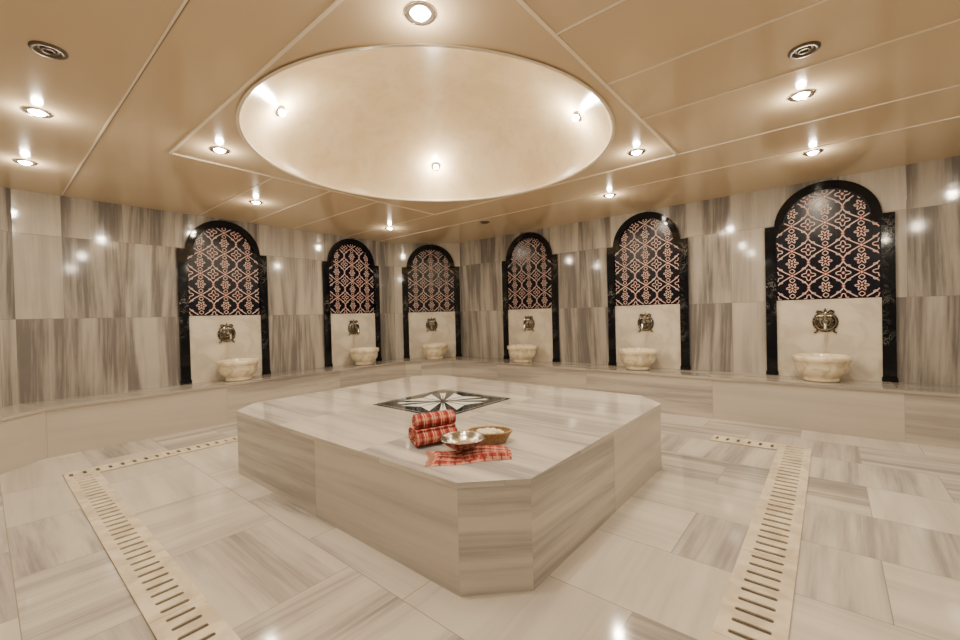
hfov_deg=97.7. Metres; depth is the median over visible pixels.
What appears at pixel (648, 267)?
decorative wall panel
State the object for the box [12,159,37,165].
recessed light
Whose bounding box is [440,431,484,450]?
bowl
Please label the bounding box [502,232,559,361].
niche
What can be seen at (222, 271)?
decorative wall panel
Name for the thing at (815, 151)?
recessed light
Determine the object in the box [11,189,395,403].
wall
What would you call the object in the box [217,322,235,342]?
bronze faucet
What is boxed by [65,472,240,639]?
floor drain grate
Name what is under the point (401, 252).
wall
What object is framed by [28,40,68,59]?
ceiling vent
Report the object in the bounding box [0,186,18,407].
wall
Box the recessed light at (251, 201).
[249,200,262,203]
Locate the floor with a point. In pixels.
(879, 558)
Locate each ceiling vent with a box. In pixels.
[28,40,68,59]
[787,41,820,58]
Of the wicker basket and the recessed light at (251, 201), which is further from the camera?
the recessed light at (251, 201)
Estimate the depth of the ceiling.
2.88 m
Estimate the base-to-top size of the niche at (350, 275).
2.365 m
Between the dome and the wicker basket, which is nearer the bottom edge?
the wicker basket
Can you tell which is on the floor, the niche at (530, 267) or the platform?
the platform
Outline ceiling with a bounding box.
[0,0,959,243]
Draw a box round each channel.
[63,436,237,478]
[710,435,778,449]
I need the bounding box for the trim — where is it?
[62,0,959,240]
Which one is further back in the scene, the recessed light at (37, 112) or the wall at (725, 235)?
the wall at (725, 235)
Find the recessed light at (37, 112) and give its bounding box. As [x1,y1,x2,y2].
[21,106,52,117]
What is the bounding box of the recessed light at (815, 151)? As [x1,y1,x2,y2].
[803,149,822,155]
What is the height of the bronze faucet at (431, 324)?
0.305 m
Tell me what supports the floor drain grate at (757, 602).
on the floor
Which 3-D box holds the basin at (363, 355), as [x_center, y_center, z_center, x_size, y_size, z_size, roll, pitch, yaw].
[-2.155,0.675,7.811,0.522,0.300,0.550,-1,1,40]
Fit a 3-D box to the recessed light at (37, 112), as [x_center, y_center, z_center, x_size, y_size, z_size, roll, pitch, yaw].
[-3.163,-1.475,2.995,0.160,0.026,0.160,-1,1,40]
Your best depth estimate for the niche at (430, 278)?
8.79 m
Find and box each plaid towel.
[408,424,448,441]
[412,409,455,428]
[412,424,457,446]
[425,445,511,466]
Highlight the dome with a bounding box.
[236,43,614,201]
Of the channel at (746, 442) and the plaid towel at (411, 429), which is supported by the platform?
the plaid towel at (411, 429)
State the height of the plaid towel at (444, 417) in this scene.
0.094 m
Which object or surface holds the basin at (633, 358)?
on the bench
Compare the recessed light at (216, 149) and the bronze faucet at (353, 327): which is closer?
the recessed light at (216, 149)
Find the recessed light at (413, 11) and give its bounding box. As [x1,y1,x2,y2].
[404,1,435,25]
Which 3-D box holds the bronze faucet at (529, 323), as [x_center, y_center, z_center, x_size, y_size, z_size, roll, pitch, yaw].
[0.855,0.056,7.701,0.253,0.305,0.199,-1,1,40]
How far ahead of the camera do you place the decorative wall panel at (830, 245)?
4.99 m
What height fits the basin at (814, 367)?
0.300 m
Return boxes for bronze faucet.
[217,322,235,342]
[348,319,359,334]
[426,317,437,331]
[523,315,534,330]
[637,312,653,331]
[812,308,838,332]
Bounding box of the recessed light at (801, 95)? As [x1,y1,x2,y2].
[788,89,815,101]
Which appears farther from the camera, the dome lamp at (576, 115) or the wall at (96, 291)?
the wall at (96, 291)
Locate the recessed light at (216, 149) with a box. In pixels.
[209,146,229,153]
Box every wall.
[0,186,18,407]
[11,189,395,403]
[393,243,461,357]
[460,156,959,385]
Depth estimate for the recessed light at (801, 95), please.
3.01 m
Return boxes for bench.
[0,356,959,474]
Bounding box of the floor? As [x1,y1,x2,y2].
[0,412,959,639]
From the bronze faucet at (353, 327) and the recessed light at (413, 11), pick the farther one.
the bronze faucet at (353, 327)
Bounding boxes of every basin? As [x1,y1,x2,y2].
[216,358,258,381]
[349,347,378,364]
[421,343,447,358]
[507,344,536,362]
[618,348,657,369]
[792,353,852,382]
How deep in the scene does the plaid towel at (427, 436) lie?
2.66 m
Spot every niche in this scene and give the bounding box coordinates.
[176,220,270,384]
[322,239,381,366]
[402,244,461,357]
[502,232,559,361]
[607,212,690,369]
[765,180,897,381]
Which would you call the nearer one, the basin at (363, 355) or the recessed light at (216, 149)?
the recessed light at (216, 149)
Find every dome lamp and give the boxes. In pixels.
[275,105,285,116]
[431,162,439,170]
[573,111,581,121]
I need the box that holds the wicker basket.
[466,426,511,444]
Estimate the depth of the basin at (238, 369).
5.98 m
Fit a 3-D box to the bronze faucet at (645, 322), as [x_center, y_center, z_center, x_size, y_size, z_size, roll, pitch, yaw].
[2.479,0.032,6.345,0.253,0.305,0.199,-1,1,40]
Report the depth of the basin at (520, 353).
7.38 m
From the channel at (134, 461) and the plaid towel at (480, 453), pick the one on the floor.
the channel at (134, 461)
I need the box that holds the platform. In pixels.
[236,375,661,596]
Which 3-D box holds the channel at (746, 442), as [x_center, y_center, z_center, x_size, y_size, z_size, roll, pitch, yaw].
[2.754,1.274,4.375,0.590,0.010,0.220,-1,1,40]
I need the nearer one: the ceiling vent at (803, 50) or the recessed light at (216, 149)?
the ceiling vent at (803, 50)
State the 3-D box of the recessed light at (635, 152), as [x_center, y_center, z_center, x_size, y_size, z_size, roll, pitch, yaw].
[1.506,-1.604,4.032,0.160,0.026,0.160,-1,1,40]
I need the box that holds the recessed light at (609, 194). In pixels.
[603,193,615,197]
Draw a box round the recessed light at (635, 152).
[628,149,644,155]
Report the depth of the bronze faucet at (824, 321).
5.01 m
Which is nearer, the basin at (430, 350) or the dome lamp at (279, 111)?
the dome lamp at (279, 111)
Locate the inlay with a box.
[373,389,510,414]
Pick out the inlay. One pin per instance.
(459, 402)
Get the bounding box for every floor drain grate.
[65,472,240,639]
[708,444,811,639]
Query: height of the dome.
0.792 m
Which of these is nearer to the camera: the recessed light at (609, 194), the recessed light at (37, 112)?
the recessed light at (37, 112)
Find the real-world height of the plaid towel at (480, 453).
0.038 m
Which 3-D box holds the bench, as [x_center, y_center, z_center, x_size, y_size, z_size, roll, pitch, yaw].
[0.025,1.088,3.646,9.260,0.535,7.573,-1,1,40]
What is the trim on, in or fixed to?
attached to the ceiling

